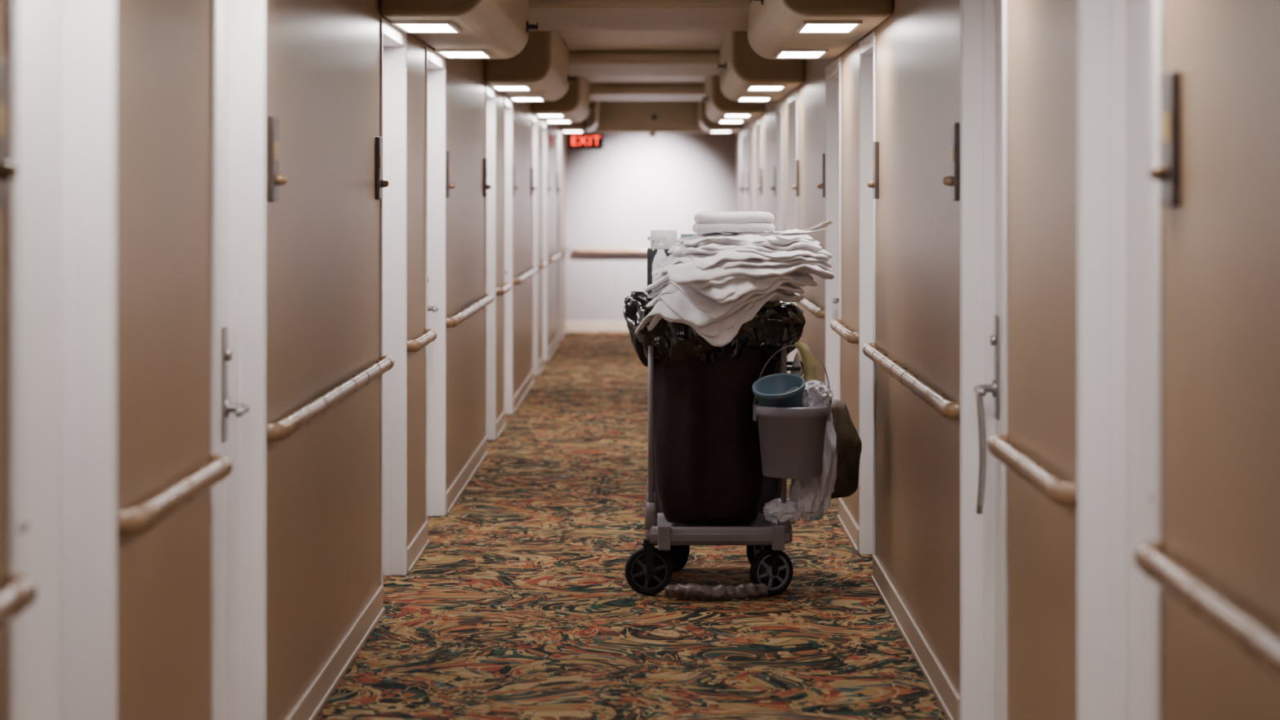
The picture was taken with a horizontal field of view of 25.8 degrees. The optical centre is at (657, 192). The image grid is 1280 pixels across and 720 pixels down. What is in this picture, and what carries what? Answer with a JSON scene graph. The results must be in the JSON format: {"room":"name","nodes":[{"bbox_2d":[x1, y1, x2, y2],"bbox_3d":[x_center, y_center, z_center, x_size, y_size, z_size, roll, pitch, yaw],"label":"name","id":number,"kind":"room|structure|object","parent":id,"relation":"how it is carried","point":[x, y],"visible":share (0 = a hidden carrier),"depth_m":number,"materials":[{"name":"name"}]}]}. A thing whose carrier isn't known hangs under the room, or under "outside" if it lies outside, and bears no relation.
{"room":"hotel corridor","nodes":[
{"label":"hotel corridor","id":0,"kind":"room"},
{"bbox_2d":[0,0,566,719],"bbox_3d":[-1.170,0.270,14.525,0.220,2.660,35.450,0,0,0],"label":"wall","id":1,"kind":"structure","parent":0,"point":[323,56],"depth_m":8.14,"materials":[{"name":"paint"}]},
{"bbox_2d":[0,61,18,208],"bbox_3d":[-1.038,-0.092,4.430,0.044,0.235,0.110,0,0,0],"label":"room sign","id":2,"kind":"object","parent":1,"relation":"attached to","point":[8,170],"visible":1,"depth_m":4.44,"materials":[{"name":"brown metal"}]},
{"bbox_2d":[0,573,37,626],"bbox_3d":[-1.030,0.645,2.908,0.059,0.053,3.291,0,0,0],"label":"handrail","id":3,"kind":"object","parent":1,"relation":"attached to","point":[19,593],"visible":1,"depth_m":4.40,"materials":[{"name":"plastic"}]},
{"bbox_2d":[18,0,61,719],"bbox_3d":[-1.169,0.492,5.000,0.038,2.199,0.778,0,0,0],"label":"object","id":4,"kind":"object","parent":1,"relation":"attached to","point":[39,20],"visible":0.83,"depth_m":5.18,"materials":[{"name":"white paint"}]},
{"bbox_3d":[-1.146,0.508,4.683,0.008,0.305,0.070,0,0,0],"label":"lock plate","id":5,"kind":"object","parent":4,"relation":"attached to","visible":0},
{"bbox_2d":[18,520,29,534],"bbox_3d":[-1.110,0.505,4.731,0.068,0.182,0.147,0,0,0],"label":"lever","id":6,"kind":"object","parent":5,"relation":"attached to","point":[24,526],"visible":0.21,"depth_m":4.75,"materials":[{"name":"metal"}]},
{"bbox_2d":[7,0,116,719],"bbox_3d":[-1.116,0.466,4.989,0.128,2.269,0.887,0,0,0],"label":"trim","id":7,"kind":"structure","parent":1,"relation":"attached to","point":[88,27],"depth_m":5.39,"materials":[{"name":"white paint"}]},
{"bbox_2d":[116,454,232,536],"bbox_3d":[-1.030,0.645,6.027,0.059,0.053,1.191,0,0,0],"label":"handrail","id":8,"kind":"object","parent":1,"relation":"attached to","point":[137,521],"visible":1,"depth_m":5.80,"materials":[{"name":"plastic"}]},
{"bbox_2d":[217,0,226,719],"bbox_3d":[-1.169,0.492,7.070,0.038,2.199,0.778,0,0,0],"label":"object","id":9,"kind":"object","parent":1,"relation":"attached to","point":[221,4],"visible":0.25,"depth_m":7.34,"materials":[{"name":"white paint"}]},
{"bbox_2d":[221,326,228,443],"bbox_3d":[-1.146,0.507,7.387,0.008,0.305,0.070,0,0,0],"label":"lock plate","id":10,"kind":"object","parent":9,"relation":"attached to","point":[224,331],"visible":1,"depth_m":7.36,"materials":[{"name":"metal"}]},
{"bbox_2d":[225,349,249,417],"bbox_3d":[-1.110,0.505,7.339,0.068,0.182,0.147,0,0,0],"label":"lever","id":11,"kind":"object","parent":10,"relation":"attached to","point":[239,410],"visible":1,"depth_m":7.37,"materials":[{"name":"metal"}]},
{"bbox_2d":[210,0,266,719],"bbox_3d":[-1.116,0.466,7.059,0.128,2.269,0.887,0,0,0],"label":"trim","id":12,"kind":"structure","parent":1,"relation":"attached to","point":[246,19],"depth_m":7.46,"materials":[{"name":"white paint"}]},
{"bbox_2d":[267,115,287,201],"bbox_3d":[-1.038,-0.092,7.640,0.044,0.235,0.110,0,0,0],"label":"room sign","id":13,"kind":"object","parent":1,"relation":"attached to","point":[275,180],"visible":1,"depth_m":7.59,"materials":[{"name":"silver metal"}]},
{"bbox_2d":[266,355,394,441],"bbox_3d":[-1.030,0.645,9.078,0.059,0.053,3.151,0,0,0],"label":"handrail","id":14,"kind":"object","parent":1,"relation":"attached to","point":[278,431],"visible":1,"depth_m":8.45,"materials":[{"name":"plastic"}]},
{"bbox_2d":[375,137,388,199],"bbox_3d":[-1.038,-0.092,10.530,0.044,0.235,0.110,0,0,0],"label":"door handle","id":15,"kind":"object","parent":1,"relation":"attached to","point":[380,183],"visible":1,"depth_m":10.48,"materials":[{"name":"brown metal"}]},
{"bbox_2d":[380,17,406,585],"bbox_3d":[-1.116,0.466,11.174,0.128,2.269,1.057,0,0,0],"label":"door frame","id":16,"kind":"structure","parent":1,"relation":"attached to","point":[393,39],"depth_m":11.66,"materials":[{"name":"white paint"}]},
{"bbox_2d":[406,328,437,352],"bbox_3d":[-1.030,0.645,12.213,0.059,0.053,1.021,0,0,0],"label":"handrail","id":17,"kind":"object","parent":1,"relation":"attached to","point":[430,335],"visible":1,"depth_m":11.93,"materials":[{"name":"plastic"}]},
{"bbox_2d":[284,322,568,719],"bbox_3d":[-1.050,1.548,14.525,0.020,0.105,35.450,0,0,0],"label":"baseboard","id":18,"kind":"structure","parent":1,"relation":"attached to","point":[321,688],"depth_m":10.21,"materials":[{"name":"paint"}]},
{"bbox_2d":[425,45,445,520],"bbox_3d":[-1.116,0.466,13.284,0.128,2.269,1.137,0,0,0],"label":"trim","id":19,"kind":"structure","parent":1,"relation":"attached to","point":[435,64],"depth_m":13.81,"materials":[{"name":"white paint"}]},
{"bbox_2d":[445,151,455,197],"bbox_3d":[-1.038,-0.092,13.990,0.044,0.235,0.110,0,0,0],"label":"door handle","id":20,"kind":"object","parent":1,"relation":"attached to","point":[449,185],"visible":1,"depth_m":13.94,"materials":[{"name":"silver metal"}]},
{"bbox_2d":[445,293,493,327],"bbox_3d":[-1.030,0.645,15.488,0.059,0.053,3.271,0,0,0],"label":"handrail","id":21,"kind":"object","parent":1,"relation":"attached to","point":[456,319],"visible":1,"depth_m":14.89,"materials":[{"name":"plastic"}]},
{"bbox_2d":[483,158,491,196],"bbox_3d":[-1.038,-0.092,17.000,0.044,0.235,0.110,0,0,0],"label":"door handle","id":22,"kind":"object","parent":1,"relation":"attached to","point":[486,186],"visible":1,"depth_m":16.95,"materials":[{"name":"brown metal"}]},
{"bbox_2d":[484,84,495,439],"bbox_3d":[-1.116,0.466,17.613,0.128,2.269,0.997,0,0,0],"label":"door frame","id":23,"kind":"structure","parent":1,"relation":"attached to","point":[490,92],"depth_m":18.07,"materials":[{"name":"white paint"}]},
{"bbox_2d":[495,283,511,295],"bbox_3d":[-1.030,0.645,18.642,0.059,0.053,1.061,0,0,0],"label":"handrail","id":24,"kind":"object","parent":1,"relation":"attached to","point":[506,287],"visible":1,"depth_m":18.25,"materials":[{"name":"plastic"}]},
{"bbox_2d":[503,95,512,413],"bbox_3d":[-1.116,0.466,19.689,0.128,2.269,1.047,0,0,0],"label":"trim","id":25,"kind":"structure","parent":1,"relation":"attached to","point":[508,103],"depth_m":20.17,"materials":[{"name":"white paint"}]},
{"bbox_2d":[512,164,518,195],"bbox_3d":[-1.038,-0.092,20.350,0.044,0.235,0.110,0,0,0],"label":"door handle","id":26,"kind":"object","parent":1,"relation":"attached to","point":[514,188],"visible":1,"depth_m":20.30,"materials":[{"name":"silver metal"}]},
{"bbox_2d":[512,266,538,284],"bbox_3d":[-1.030,0.645,21.843,0.059,0.053,3.261,0,0,0],"label":"handrail","id":27,"kind":"object","parent":1,"relation":"attached to","point":[517,281],"visible":1,"depth_m":21.25,"materials":[{"name":"plastic"}]},
{"bbox_2d":[530,167,536,195],"bbox_3d":[-1.038,-0.092,23.350,0.044,0.235,0.110,0,0,0],"label":"room sign","id":28,"kind":"object","parent":1,"relation":"attached to","point":[532,188],"visible":1,"depth_m":23.30,"materials":[{"name":"brown metal"}]},
{"bbox_2d":[532,113,537,375],"bbox_3d":[-1.116,0.466,23.963,0.128,2.269,0.997,0,0,0],"label":"trim","id":29,"kind":"structure","parent":1,"relation":"attached to","point":[535,118],"depth_m":24.42,"materials":[{"name":"white paint"}]},
{"bbox_2d":[537,260,547,269],"bbox_3d":[-1.030,0.645,24.992,0.059,0.053,1.061,0,0,0],"label":"handrail","id":30,"kind":"object","parent":1,"relation":"attached to","point":[544,264],"visible":0.98,"depth_m":24.55,"materials":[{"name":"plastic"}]},
{"bbox_2d":[542,119,546,361],"bbox_3d":[-1.116,0.466,26.014,0.128,2.269,0.997,0,0,0],"label":"trim","id":31,"kind":"structure","parent":1,"relation":"attached to","point":[544,122],"depth_m":26.47,"materials":[{"name":"white paint"}]},
{"bbox_2d":[546,252,562,262],"bbox_3d":[-1.030,0.645,27.892,0.059,0.053,2.761,0,0,0],"label":"handrail","id":32,"kind":"object","parent":1,"relation":"attached to","point":[558,255],"visible":0.99,"depth_m":27.33,"materials":[{"name":"plastic"}]},
{"bbox_2d":[555,172,560,195],"bbox_3d":[-1.038,-0.092,29.150,0.044,0.235,0.110,0,0,0],"label":"room sign","id":33,"kind":"object","parent":1,"relation":"attached to","point":[557,188],"visible":1,"depth_m":29.09,"materials":[{"name":"brown metal"}]},
{"bbox_2d":[556,128,560,340],"bbox_3d":[-1.116,0.466,29.738,0.128,2.269,0.947,0,0,0],"label":"trim","id":34,"kind":"structure","parent":1,"relation":"attached to","point":[558,132],"depth_m":30.17,"materials":[{"name":"white paint"}]},
{"bbox_2d":[379,0,528,59],"bbox_3d":[-0.855,-0.865,12.325,0.410,0.390,3.450,0,0,0],"label":"ceiling soffit","id":35,"kind":"structure","parent":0,"point":[499,27],"depth_m":11.78,"materials":[{"name":"paint"}]},
{"bbox_2d":[391,20,462,32],"bbox_3d":[-0.920,-0.663,11.150,0.230,0.014,0.630,0,0,0],"label":"ceiling light","id":36,"kind":"object","parent":35,"relation":"attached to","point":[406,26],"depth_m":11.12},
{"bbox_2d":[435,48,493,57],"bbox_3d":[-0.920,-0.663,13.300,0.230,0.014,0.630,0,0,0],"label":"ceiling light","id":37,"kind":"object","parent":35,"relation":"attached to","point":[446,53],"depth_m":13.27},
{"bbox_2d":[484,31,568,101],"bbox_3d":[-0.855,-0.865,18.700,0.410,0.390,3.400,0,0,0],"label":"ceiling soffit","id":38,"kind":"structure","parent":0,"point":[543,64],"depth_m":17.00,"materials":[{"name":"paint"}]},
{"bbox_2d":[490,84,532,90],"bbox_3d":[-0.920,-0.663,17.600,0.230,0.014,0.630,0,0,0],"label":"ceiling light","id":39,"kind":"object","parent":38,"relation":"attached to","point":[498,87],"depth_m":17.60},
{"bbox_2d":[508,96,545,101],"bbox_3d":[-0.920,-0.663,19.700,0.230,0.014,0.630,0,0,0],"label":"ceiling light","id":40,"kind":"object","parent":38,"relation":"attached to","point":[513,98],"depth_m":19.59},
{"bbox_2d":[531,75,590,122],"bbox_3d":[-0.855,-0.865,25.050,0.410,0.390,3.300,0,0,0],"label":"ceiling soffit","id":41,"kind":"structure","parent":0,"point":[574,104],"depth_m":23.41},
{"bbox_2d":[535,113,564,116],"bbox_3d":[-0.920,-0.663,23.900,0.230,0.014,0.630,0,0,0],"label":"ceiling light","id":42,"kind":"object","parent":41,"relation":"attached to","point":[537,114],"depth_m":23.72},
{"bbox_2d":[545,120,572,123],"bbox_3d":[-0.920,-0.663,25.900,0.230,0.014,0.630,0,0,0],"label":"ceiling light","id":43,"kind":"object","parent":41,"relation":"in","point":[547,121],"depth_m":25.86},
{"bbox_2d":[557,100,599,132],"bbox_3d":[-0.855,-0.865,30.248,0.410,0.390,1.495,0,0,0],"label":"ceiling soffit","id":44,"kind":"structure","parent":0,"point":[592,120],"depth_m":29.50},
{"bbox_2d":[560,129,583,132],"bbox_3d":[-0.920,-0.663,30.100,0.230,0.014,0.630,0,0,0],"label":"ceiling light","id":45,"kind":"object","parent":44,"relation":"in","point":[562,131],"depth_m":29.78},
{"bbox_2d":[315,331,948,719],"bbox_3d":[-0.080,1.650,14.525,2.560,0.100,35.850,0,0,0],"label":"floor","id":46,"kind":"structure","parent":0,"point":[519,603],"depth_m":10.65,"materials":[{"name":"carpet"}]},
{"bbox_2d":[622,291,805,600],"bbox_3d":[0.229,0.999,11.530,0.740,1.202,1.243,0,0,0],"label":"cart","id":47,"kind":"object","parent":46,"relation":"on","point":[706,485],"visible":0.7,"depth_m":11.07,"materials":[{"name":"grey plastic"}]},
{"bbox_2d":[647,235,667,291],"bbox_3d":[0.006,0.325,11.594,0.086,0.290,0.072,0,0,32],"label":"spray bottle","id":48,"kind":"object","parent":47,"relation":"on","point":[660,255],"visible":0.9,"depth_m":11.58,"materials":[{"name":"white plastic"}]},
{"bbox_2d":[647,247,672,294],"bbox_3d":[0.113,0.352,11.800,0.315,0.235,0.280,0,0,0],"label":"caddy","id":49,"kind":"object","parent":47,"relation":"on","point":[651,254],"visible":0.2,"depth_m":11.66,"materials":[{"name":"plastic"}]},
{"bbox_2d":[650,230,676,248],"bbox_3d":[0.025,0.309,11.800,0.112,0.302,0.112,0,0,0],"label":"toilet paper roll","id":50,"kind":"object","parent":49,"relation":"in","point":[671,235],"visible":0.23,"depth_m":11.75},
{"bbox_2d":[635,232,834,346],"bbox_3d":[0.300,0.381,11.215,0.813,0.439,0.665,0,0,-8],"label":"towels","id":51,"kind":"object","parent":47,"relation":"on","point":[713,284],"visible":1,"depth_m":10.98,"materials":[{"name":"fabric"}]},
{"bbox_2d":[692,210,775,234],"bbox_3d":[0.310,0.122,11.400,0.337,0.094,0.285,0,0,-3],"label":"folded towel","id":52,"kind":"object","parent":51,"relation":"on","point":[706,222],"visible":0.97,"depth_m":11.27,"materials":[{"name":"fabric"}]},
{"bbox_2d":[764,220,833,235],"bbox_3d":[0.565,0.141,11.227,0.336,0.060,0.236,0,0,-27],"label":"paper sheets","id":53,"kind":"object","parent":51,"relation":"on","point":[820,227],"visible":1,"depth_m":11.17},
{"bbox_2d":[752,344,831,478],"bbox_3d":[0.525,0.854,10.930,0.300,0.508,0.289,0,0,19],"label":"bucket","id":54,"kind":"object","parent":47,"relation":"hanging from","point":[792,439],"visible":0.93,"depth_m":10.82,"materials":[{"name":"grey plastic"}]},
{"bbox_2d":[751,373,804,407],"bbox_3d":[0.471,0.817,10.903,0.208,0.216,0.223,0,0,0],"label":"plastic bucket","id":55,"kind":"object","parent":54,"relation":"in","point":[770,390],"visible":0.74,"depth_m":10.92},
{"bbox_2d":[794,342,817,382],"bbox_3d":[0.579,0.706,10.990,0.104,0.232,0.064,0,0,25],"label":"glove","id":56,"kind":"object","parent":54,"relation":"hanging from","point":[810,373],"visible":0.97,"depth_m":10.97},
{"bbox_2d":[786,380,833,407],"bbox_3d":[0.591,0.809,10.954,0.198,0.148,0.156,0,0,3],"label":"rag","id":57,"kind":"object","parent":54,"relation":"in","point":[815,393],"visible":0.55,"depth_m":10.90,"materials":[{"name":"white fabric"}]},
{"bbox_2d":[762,352,837,524],"bbox_3d":[0.568,0.984,11.135,0.299,0.687,0.219,0,0,4],"label":"rag","id":58,"kind":"object","parent":47,"relation":"on","point":[811,497],"visible":0.61,"depth_m":11.07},
{"bbox_2d":[800,360,862,498],"bbox_3d":[0.699,0.963,11.380,0.261,0.560,0.283,0,0,0],"label":"tote bag","id":59,"kind":"object","parent":47,"relation":"hanging from","point":[849,444],"visible":0.41,"depth_m":11.26,"materials":[{"name":"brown fabric"}]},
{"bbox_2d":[528,0,747,31],"bbox_3d":[-0.080,-1.010,15.550,1.960,0.100,2.100,0,0,0],"label":"ceiling beam","id":60,"kind":"structure","parent":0,"point":[550,15],"depth_m":15.09,"materials":[{"name":"paint"}]},
{"bbox_2d":[556,31,728,84],"bbox_3d":[-0.080,-1.110,14.525,2.560,0.100,35.850,0,0,0],"label":"ceiling","id":61,"kind":"structure","parent":0,"point":[573,40],"depth_m":19.74,"materials":[{"name":"paint"}]},
{"bbox_2d":[526,20,537,32],"bbox_3d":[-0.621,-0.820,13.800,0.056,0.060,0.058,0,0,0],"label":"sprinkler head","id":62,"kind":"object","parent":61,"relation":"attached to","point":[528,26],"visible":1,"depth_m":13.79},
{"bbox_2d":[568,118,603,149],"bbox_3d":[-0.750,-0.755,29.006,0.360,0.610,0.068,0,0,0],"label":"exit sign","id":63,"kind":"object","parent":61,"relation":"hanging from","point":[584,140],"visible":0.99,"depth_m":28.98,"materials":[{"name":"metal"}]},
{"bbox_2d":[568,50,719,75],"bbox_3d":[-0.080,-1.010,21.900,1.960,0.100,2.200,0,0,0],"label":"ceiling beam","id":64,"kind":"structure","parent":61,"relation":"attached to","point":[581,63],"depth_m":20.82,"materials":[{"name":"paint"}]},
{"bbox_2d":[590,84,705,100],"bbox_3d":[-0.080,-1.010,28.150,1.960,0.100,2.100,0,0,0],"label":"ceiling beam","id":65,"kind":"structure","parent":61,"relation":"attached to","point":[597,91],"depth_m":27.11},
{"bbox_2d":[563,100,738,133],"bbox_3d":[-0.080,-0.865,31.125,1.960,0.390,0.250,0,0,0],"label":"ceiling bulkhead","id":66,"kind":"object","parent":61,"relation":"attached to","point":[615,116],"depth_m":31.00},
{"bbox_2d":[566,133,735,320],"bbox_3d":[-0.080,0.270,32.350,2.560,2.660,0.200,0,0,0],"label":"wall","id":67,"kind":"structure","parent":0,"point":[627,189],"depth_m":32.25,"materials":[{"name":"paint"}]},
{"bbox_2d":[566,320,629,331],"bbox_3d":[-0.080,1.540,32.242,1.960,0.120,0.015,0,0,0],"label":"baseboard","id":68,"kind":"structure","parent":67,"relation":"attached to","point":[572,326],"depth_m":32.24,"materials":[{"name":"paint"}]},
{"bbox_2d":[573,248,647,253],"bbox_3d":[-0.080,0.670,32.207,1.812,0.051,0.086,0,0,0],"label":"handrail","id":69,"kind":"object","parent":67,"relation":"attached to","point":[575,251],"visible":0.43,"depth_m":32.17,"materials":[{"name":"plastic"}]},
{"bbox_2d":[718,120,744,123],"bbox_3d":[0.680,-0.663,25.900,0.230,0.014,0.630,0,0,0],"label":"ceiling light","id":70,"kind":"object","parent":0,"point":[720,121],"depth_m":25.88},
{"bbox_2d":[736,96,772,101],"bbox_3d":[0.680,-0.663,19.700,0.230,0.014,0.630,0,0,0],"label":"ceiling light","id":71,"kind":"object","parent":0,"point":[740,98],"depth_m":19.59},
{"bbox_2d":[719,31,804,101],"bbox_3d":[0.675,-0.865,18.720,0.450,0.390,3.400,0,0,0],"label":"ceiling soffit","id":72,"kind":"structure","parent":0,"point":[744,68],"depth_m":17.02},
{"bbox_2d":[746,84,786,90],"bbox_3d":[0.680,-0.663,17.600,0.230,0.014,0.630,0,0,0],"label":"ceiling light","id":73,"kind":"object","parent":72,"relation":"in","point":[750,87],"depth_m":17.60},
{"bbox_2d":[747,0,893,59],"bbox_3d":[0.675,-0.865,12.345,0.450,0.390,3.450,0,0,0],"label":"ceiling soffit","id":74,"kind":"structure","parent":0,"point":[772,24],"depth_m":11.66,"materials":[{"name":"paint"}]},
{"bbox_2d":[773,48,828,57],"bbox_3d":[0.680,-0.663,13.300,0.230,0.014,0.630,0,0,0],"label":"ceiling light","id":75,"kind":"object","parent":74,"relation":"in","point":[781,53],"depth_m":13.27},
{"bbox_2d":[795,20,862,32],"bbox_3d":[0.680,-0.663,11.150,0.230,0.014,0.630,0,0,0],"label":"ceiling light","id":76,"kind":"object","parent":74,"relation":"in","point":[806,26],"depth_m":11.12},
{"bbox_2d":[735,0,1279,719],"bbox_3d":[1.010,0.270,14.525,0.220,2.660,35.450,0,0,0],"label":"wall","id":77,"kind":"structure","parent":0,"point":[1221,245],"depth_m":6.38,"materials":[{"name":"paint"}]},
{"bbox_2d":[698,100,742,132],"bbox_3d":[0.675,-0.865,30.259,0.450,0.390,1.478,0,0,0],"label":"ceiling soffit","id":78,"kind":"structure","parent":77,"relation":"attached to","point":[705,123],"depth_m":29.52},
{"bbox_2d":[709,129,732,132],"bbox_3d":[0.680,-0.663,30.100,0.230,0.014,0.630,0,0,0],"label":"ceiling light","id":79,"kind":"object","parent":78,"relation":"in","point":[712,131],"depth_m":29.78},
{"bbox_2d":[705,75,764,122],"bbox_3d":[0.675,-0.865,25.070,0.450,0.390,3.300,0,0,0],"label":"ceiling soffit","id":80,"kind":"structure","parent":77,"relation":"attached to","point":[718,104],"depth_m":23.42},
{"bbox_2d":[723,113,751,116],"bbox_3d":[0.680,-0.663,23.900,0.230,0.014,0.630,0,0,0],"label":"ceiling light","id":81,"kind":"object","parent":80,"relation":"in","point":[725,114],"depth_m":23.70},
{"bbox_2d":[739,129,742,234],"bbox_3d":[0.956,0.466,30.038,0.128,2.269,0.947,0,0,0],"label":"trim","id":82,"kind":"structure","parent":77,"relation":"attached to","point":[741,131],"depth_m":30.47,"materials":[{"name":"white paint"}]},
{"bbox_2d":[738,173,743,195],"bbox_3d":[0.878,-0.092,29.450,0.044,0.235,0.110,0,0,0],"label":"room sign","id":83,"kind":"object","parent":77,"relation":"attached to","point":[741,188],"visible":1,"depth_m":29.39,"materials":[{"name":"brown metal"}]},
{"bbox_2d":[748,122,752,235],"bbox_3d":[0.956,0.466,26.939,0.128,2.269,0.947,0,0,0],"label":"trim","id":84,"kind":"structure","parent":77,"relation":"attached to","point":[750,126],"depth_m":27.37,"materials":[{"name":"white paint"}]},
{"bbox_2d":[756,115,761,235],"bbox_3d":[0.956,0.466,24.738,0.128,2.269,0.947,0,0,0],"label":"trim","id":85,"kind":"structure","parent":77,"relation":"attached to","point":[759,119],"depth_m":25.17,"materials":[{"name":"white paint"}]},
{"bbox_2d":[756,168,762,195],"bbox_3d":[0.878,-0.092,24.150,0.044,0.235,0.110,0,0,0],"label":"door handle","id":86,"kind":"object","parent":77,"relation":"attached to","point":[760,188],"visible":1,"depth_m":24.10,"materials":[{"name":"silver metal"}]},
{"bbox_2d":[770,164,775,195],"bbox_3d":[0.878,-0.092,21.250,0.044,0.235,0.110,0,0,0],"label":"room sign","id":87,"kind":"object","parent":77,"relation":"attached to","point":[772,188],"visible":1,"depth_m":21.20,"materials":[{"name":"brown metal"}]},
{"bbox_2d":[775,100,782,235],"bbox_3d":[0.956,0.466,20.639,0.128,2.269,0.947,0,0,0],"label":"trim","id":88,"kind":"structure","parent":77,"relation":"attached to","point":[779,107],"depth_m":21.07,"materials":[{"name":"white paint"}]},
{"bbox_2d":[787,88,797,373],"bbox_3d":[0.956,0.466,18.588,0.128,2.269,1.247,0,0,0],"label":"trim","id":89,"kind":"structure","parent":77,"relation":"attached to","point":[793,97],"depth_m":19.17,"materials":[{"name":"white paint"}]},
{"bbox_2d":[791,160,799,196],"bbox_3d":[0.878,-0.092,17.850,0.044,0.235,0.110,0,0,0],"label":"room sign","id":90,"kind":"object","parent":77,"relation":"attached to","point":[796,186],"visible":1,"depth_m":17.79,"materials":[{"name":"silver metal"}]},
{"bbox_2d":[794,293,825,318],"bbox_3d":[0.870,0.645,16.427,0.059,0.053,3.091,0,0,0],"label":"handrail","id":91,"kind":"object","parent":77,"relation":"attached to","point":[820,313],"visible":0.59,"depth_m":15.37,"materials":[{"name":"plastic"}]},
{"bbox_2d":[817,153,825,197],"bbox_3d":[0.878,-0.092,15.020,0.044,0.235,0.110,0,0,0],"label":"room sign","id":92,"kind":"object","parent":77,"relation":"attached to","point":[821,186],"visible":1,"depth_m":14.97,"materials":[{"name":"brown metal"}]},
{"bbox_2d":[825,56,840,399],"bbox_3d":[0.956,0.466,14.293,0.128,2.269,1.177,0,0,0],"label":"trim","id":93,"kind":"structure","parent":77,"relation":"attached to","point":[833,71],"depth_m":14.84,"materials":[{"name":"white paint"}]},
{"bbox_2d":[830,319,859,343],"bbox_3d":[0.870,0.645,13.043,0.059,0.053,1.341,0,0,0],"label":"handrail","id":94,"kind":"object","parent":77,"relation":"attached to","point":[836,325],"visible":1,"depth_m":12.71,"materials":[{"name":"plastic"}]},
{"bbox_2d":[859,31,875,555],"bbox_3d":[0.956,0.466,11.954,0.128,2.269,0.837,0,0,0],"label":"trim","id":95,"kind":"structure","parent":77,"relation":"attached to","point":[868,45],"depth_m":12.33,"materials":[{"name":"white paint"}]},
{"bbox_2d":[866,141,879,199],"bbox_3d":[0.878,-0.092,11.420,0.044,0.235,0.110,0,0,0],"label":"room sign","id":96,"kind":"object","parent":77,"relation":"attached to","point":[874,184],"visible":1,"depth_m":11.37,"materials":[{"name":"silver metal"}]},
{"bbox_2d":[837,497,959,719],"bbox_3d":[0.890,1.548,14.525,0.020,0.105,35.450,0,0,0],"label":"baseboard","id":97,"kind":"structure","parent":77,"relation":"attached to","point":[948,698],"depth_m":9.81,"materials":[{"name":"paint"}]},
{"bbox_2d":[862,342,959,418],"bbox_3d":[0.870,0.645,9.893,0.059,0.053,3.301,0,0,0],"label":"handrail","id":98,"kind":"object","parent":77,"relation":"attached to","point":[948,410],"visible":1,"depth_m":9.23,"materials":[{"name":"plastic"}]},
{"bbox_2d":[942,122,959,200],"bbox_3d":[0.878,-0.092,8.380,0.044,0.235,0.110,0,0,0],"label":"room sign","id":99,"kind":"object","parent":77,"relation":"attached to","point":[953,180],"visible":1,"depth_m":8.33,"materials":[{"name":"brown metal"}]},
{"bbox_2d":[960,0,1008,719],"bbox_3d":[0.956,0.466,7.708,0.128,2.269,1.067,0,0,0],"label":"trim","id":100,"kind":"structure","parent":77,"relation":"attached to","point":[977,17],"depth_m":8.20,"materials":[{"name":"white paint"}]},
{"bbox_2d":[995,0,1002,719],"bbox_3d":[1.009,0.492,7.720,0.038,2.199,0.958,0,0,0],"label":"slab","id":101,"kind":"object","parent":77,"relation":"attached to","point":[998,3],"visible":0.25,"depth_m":8.11,"materials":[{"name":"white paint"}]},
{"bbox_2d":[994,314,999,420],"bbox_3d":[0.986,0.507,8.127,0.008,0.305,0.070,0,0,0],"label":"lock plate","id":102,"kind":"object","parent":101,"relation":"attached to","point":[996,317],"visible":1,"depth_m":8.09,"materials":[{"name":"metal"}]},
{"bbox_2d":[973,334,995,397],"bbox_3d":[0.950,0.505,8.079,0.068,0.182,0.147,0,0,0],"label":"lever","id":103,"kind":"object","parent":102,"relation":"attached to","point":[981,389],"visible":1,"depth_m":8.11,"materials":[{"name":"metal"}]},
{"bbox_2d":[975,388,986,514],"bbox_3d":[0.932,0.745,8.057,0.032,0.360,0.044,0,0,0],"label":"strap","id":104,"kind":"object","parent":103,"relation":"hanging from","point":[980,401],"visible":1,"depth_m":8.04,"materials":[{"name":"fabric"}]},
{"bbox_2d":[986,434,1076,506],"bbox_3d":[0.870,0.645,6.562,0.059,0.053,1.241,0,0,0],"label":"handrail","id":105,"kind":"object","parent":77,"relation":"attached to","point":[1063,494],"visible":1,"depth_m":6.33,"materials":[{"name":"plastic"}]},
{"bbox_2d":[1076,0,1162,719],"bbox_3d":[0.956,0.466,5.458,0.128,2.269,0.967,0,0,0],"label":"trim","id":106,"kind":"structure","parent":77,"relation":"attached to","point":[1101,24],"depth_m":5.90,"materials":[{"name":"white paint"}]},
{"bbox_2d":[1127,0,1153,719],"bbox_3d":[1.009,0.492,5.470,0.038,2.199,0.858,0,0,0],"label":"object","id":107,"kind":"object","parent":77,"relation":"attached to","point":[1140,12],"visible":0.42,"depth_m":5.73,"materials":[{"name":"white paint"}]},
{"bbox_2d":[1148,71,1180,207],"bbox_3d":[0.878,-0.092,4.860,0.044,0.235,0.110,0,0,0],"label":"door handle","id":108,"kind":"object","parent":77,"relation":"attached to","point":[1167,172],"visible":1,"depth_m":4.82,"materials":[{"name":"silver metal"}]},
{"bbox_2d":[1133,541,1279,679],"bbox_3d":[0.870,0.645,3.373,0.059,0.053,3.221,0,0,0],"label":"handrail","id":109,"kind":"object","parent":77,"relation":"attached to","point":[1262,646],"visible":1,"depth_m":4.28,"materials":[{"name":"plastic"}]},
{"bbox_3d":[-1.146,0.508,13.737,0.008,0.305,0.070,0,0,0],"label":"lock plate","id":110,"kind":"object","parent":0,"visible":0},
{"bbox_2d":[427,276,439,312],"bbox_3d":[-1.110,0.505,13.689,0.068,0.182,0.147,0,0,0],"label":"lever","id":111,"kind":"object","parent":110,"relation":"attached to","point":[433,308],"visible":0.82,"depth_m":13.72,"materials":[{"name":"metal"}]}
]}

